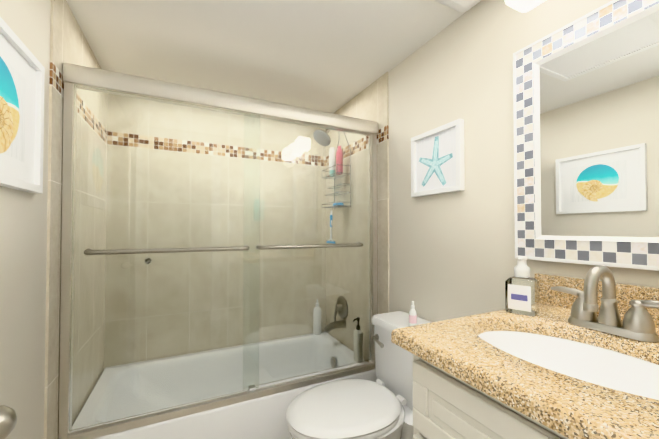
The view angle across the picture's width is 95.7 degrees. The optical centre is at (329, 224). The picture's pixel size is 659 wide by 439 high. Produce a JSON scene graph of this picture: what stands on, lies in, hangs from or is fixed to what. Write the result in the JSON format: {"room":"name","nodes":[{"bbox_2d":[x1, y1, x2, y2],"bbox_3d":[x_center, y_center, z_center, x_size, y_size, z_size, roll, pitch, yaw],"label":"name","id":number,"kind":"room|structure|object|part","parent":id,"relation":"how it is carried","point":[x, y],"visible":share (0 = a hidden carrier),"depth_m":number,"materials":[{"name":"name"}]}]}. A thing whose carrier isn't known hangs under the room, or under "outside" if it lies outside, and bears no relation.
{"room":"bathroom","nodes":[
{"label":"bathroom","id":0,"kind":"room"},
{"bbox_2d":[0,405,16,438],"bbox_3d":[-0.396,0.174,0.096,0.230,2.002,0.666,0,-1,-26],"label":"door handle","id":1,"kind":"object","parent":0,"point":[8,418],"depth_m":0.38,"materials":[{"name":"silver metal"}]},
{"bbox_2d":[0,0,50,438],"bbox_3d":[-0.935,0.140,0.763,0.120,2.110,2.550,0,-1,-26],"label":"wall","id":2,"kind":"structure","parent":0,"point":[23,241],"depth_m":0.94,"materials":[{"name":"paint"}]},
{"bbox_2d":[0,17,44,193],"bbox_3d":[-0.840,-0.311,0.750,0.028,0.415,0.490,0,-1,-26],"label":"framed picture","id":3,"kind":"object","parent":2,"relation":"attached to","point":[22,73],"visible":1,"depth_m":0.86,"materials":[{"name":"white paper"}]},
{"bbox_2d":[44,0,106,438],"bbox_3d":[-1.202,0.151,1.458,0.008,2.110,0.847,0,-1,-26],"label":"wall tile","id":4,"kind":"structure","parent":2,"relation":"attached to","point":[69,43],"depth_m":1.35,"materials":[{"name":"beige tile"}]},
{"bbox_2d":[66,0,466,112],"bbox_3d":[-0.197,-0.949,1.140,1.760,0.080,2.550,0,-1,-26],"label":"ceiling","id":5,"kind":"structure","parent":0,"point":[331,56],"depth_m":1.47,"materials":[{"name":"paint"}]},
{"bbox_2d":[434,0,480,11],"bbox_3d":[0.497,-0.890,1.060,0.290,0.040,0.290,0,-1,-26],"label":"fan","id":6,"kind":"object","parent":5,"relation":"attached to","point":[462,5],"visible":1,"depth_m":1.19,"materials":[{"name":"white"}]},
{"bbox_2d":[388,0,658,321],"bbox_3d":[0.540,0.151,1.480,0.120,2.110,2.550,0,-1,-26],"label":"wall","id":7,"kind":"structure","parent":0,"point":[451,255],"depth_m":1.26,"materials":[{"name":"paint"}]},
{"bbox_2d":[326,72,388,361],"bbox_3d":[0.158,0.162,2.119,0.008,2.110,0.847,0,-1,-26],"label":"wall tile","id":8,"kind":"structure","parent":7,"relation":"attached to","point":[370,102],"depth_m":2.02,"materials":[{"name":"beige tile"}]},
{"bbox_2d":[313,129,330,145],"bbox_3d":[0.003,-0.668,2.167,0.239,0.194,0.138,0,-1,-26],"label":"shower head","id":9,"kind":"object","parent":8,"relation":"attached to","point":[317,136],"depth_m":2.13},
{"bbox_2d":[322,132,350,210],"bbox_3d":[0.043,-0.428,2.194,0.121,0.660,0.255,0,-1,-26],"label":"caddy shelf","id":10,"kind":"object","parent":9,"relation":"hanging from","point":[334,188],"depth_m":2.16,"materials":[{"name":"silver metal"}]},
{"bbox_2d":[326,211,334,243],"bbox_3d":[0.009,0.018,2.148,0.020,0.234,0.120,0,-1,-26],"label":"squeegee","id":11,"kind":"object","parent":10,"relation":"hanging from","point":[331,216],"depth_m":2.14,"materials":[{"name":"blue plastic"}]},
{"bbox_2d":[329,147,335,176],"bbox_3d":[0.022,-0.469,2.245,0.051,0.218,0.060,0,-1,-26],"label":"bottle","id":12,"kind":"object","parent":10,"relation":"on","point":[332,159],"depth_m":2.22,"materials":[{"name":"white plastic"}]},
{"bbox_2d":[336,146,342,174],"bbox_3d":[0.072,-0.462,2.142,0.046,0.201,0.058,0,-1,-26],"label":"bottle","id":13,"kind":"object","parent":10,"relation":"on","point":[340,161],"depth_m":2.12,"materials":[{"name":"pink plastic"}]},
{"bbox_2d":[323,319,345,331],"bbox_3d":[0.032,0.742,2.169,0.165,0.078,0.059,0,-1,-26],"label":"tub spout","id":14,"kind":"object","parent":8,"relation":"attached to","point":[339,324],"depth_m":2.15,"materials":[{"name":"silver metal"}]},
{"bbox_2d":[334,296,347,320],"bbox_3d":[0.067,0.627,2.210,0.067,0.186,0.170,0,-1,-26],"label":"shower valve","id":15,"kind":"object","parent":8,"relation":"attached to","point":[341,307],"depth_m":2.20,"materials":[{"name":"silver metal"}]},
{"bbox_2d":[411,118,464,196],"bbox_3d":[0.497,-0.294,1.402,0.028,0.305,0.304,0,-1,-26],"label":"framed picture","id":16,"kind":"object","parent":7,"relation":"attached to","point":[437,160],"visible":0.96,"depth_m":1.38,"materials":[{"name":"white paper"}]},
{"bbox_2d":[505,0,545,12],"bbox_3d":[0.744,-0.793,0.755,0.158,0.155,0.600,0,-1,-26],"label":"sconce","id":17,"kind":"object","parent":7,"relation":"attached to","point":[522,6],"visible":1,"depth_m":0.97,"materials":[{"name":"white glass"}]},
{"bbox_2d":[513,0,658,270],"bbox_3d":[0.799,-0.250,0.787,0.022,0.730,0.615,0,-1,-26],"label":"mirror","id":18,"kind":"object","parent":7,"relation":"attached to","point":[586,130],"visible":0.9,"depth_m":0.86,"materials":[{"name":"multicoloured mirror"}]},
{"bbox_3d":[-0.224,1.231,1.158,1.520,0.060,2.430,0,-1,-26],"label":"floor","id":19,"kind":"structure","parent":0,"visible":0},
{"bbox_2d":[72,331,376,438],"bbox_3d":[-0.539,1.042,1.809,1.498,0.340,0.762,0,-1,-26],"label":"bathtub","id":20,"kind":"object","parent":19,"relation":"on","point":[264,417],"visible":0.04,"depth_m":1.80,"materials":[{"name":"white ceramic"}]},
{"bbox_2d":[59,62,377,438],"bbox_3d":[-0.382,0.111,1.502,1.499,1.509,0.104,0,-1,-26],"label":"shower door","id":21,"kind":"structure","parent":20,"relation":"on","point":[76,77],"depth_m":1.39,"materials":[{"name":"clear glass"}]},
{"bbox_3d":[-0.692,0.130,1.351,0.752,1.388,0.104,0,-1,-26],"label":"glass","id":22,"kind":"part","parent":21,"relation":"part of","materials":[{"name":"clear glass"}]},
{"bbox_3d":[-0.079,0.135,1.651,0.764,1.388,0.068,0,-1,-26],"label":"glass","id":23,"kind":"part","parent":21,"relation":"part of","materials":[{"name":"clear glass"}]},
{"bbox_2d":[313,303,320,334],"bbox_3d":[-0.099,0.742,2.406,0.066,0.276,0.066,0,-1,-26],"label":"bottle","id":24,"kind":"object","parent":20,"relation":"on","point":[317,320],"depth_m":2.38,"materials":[{"name":"white plastic"}]},
{"bbox_2d":[353,317,362,362],"bbox_3d":[0.173,0.734,1.904,0.068,0.276,0.068,0,-1,-26],"label":"bottle","id":25,"kind":"object","parent":20,"relation":"on","point":[356,353],"visible":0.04,"depth_m":1.88,"materials":[{"name":"white plastic"}]},
{"bbox_2d":[286,311,429,438],"bbox_3d":[0.163,0.833,1.280,0.711,0.740,0.420,0,-1,-26],"label":"toilet","id":26,"kind":"object","parent":19,"relation":"on","point":[381,407],"visible":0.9,"depth_m":1.24,"materials":[{"name":"white ceramic"}]},
{"bbox_2d":[409,301,416,325],"bbox_3d":[0.380,0.406,1.359,0.034,0.113,0.034,0,-1,-26],"label":"bottle","id":27,"kind":"object","parent":26,"relation":"on","point":[412,317],"visible":0.83,"depth_m":1.35,"materials":[{"name":"white plastic"}]},
{"bbox_2d":[391,265,658,438],"bbox_3d":[0.566,0.642,0.576,0.612,1.099,0.635,0,-1,-26],"label":"bathroom vanity","id":28,"kind":"object","parent":19,"relation":"on","point":[575,358],"visible":1,"depth_m":0.64,"materials":[{"name":"granite"},{"name":"painted wood"},{"name":"porcelain"}]},
{"bbox_2d":[505,256,539,315],"bbox_3d":[0.563,0.173,0.871,0.074,0.162,0.076,-1,-1,44],"label":"soap dispenser","id":29,"kind":"object","parent":28,"relation":"on","point":[518,299],"visible":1,"depth_m":0.85,"materials":[{"name":"clear glass"}]},
{"bbox_2d":[478,331,658,399],"bbox_3d":[0.513,0.351,0.608,0.340,0.128,0.470,0,-1,-26],"label":"sink","id":30,"kind":"object","parent":28,"relation":"in","point":[600,363],"depth_m":0.71,"materials":[{"name":"white ceramic"}]},
{"bbox_2d":[551,265,658,341],"bbox_3d":[0.639,0.174,0.700,0.130,0.158,0.243,0,-1,-26],"label":"faucet","id":31,"kind":"object","parent":28,"relation":"on","point":[638,325],"depth_m":0.69,"materials":[{"name":"silver metal"}]},
{"bbox_3d":[-0.733,0.164,2.223,1.520,2.110,0.100,0,-1,-26],"label":"wall","id":32,"kind":"structure","parent":0,"visible":0},
{"bbox_2d":[104,93,325,368],"bbox_3d":[-0.709,0.163,2.173,1.520,2.110,0.008,0,-1,-26],"label":"wall tile","id":33,"kind":"structure","parent":32,"relation":"attached to","point":[155,221],"depth_m":2.09,"materials":[{"name":"beige tile"}]}
]}

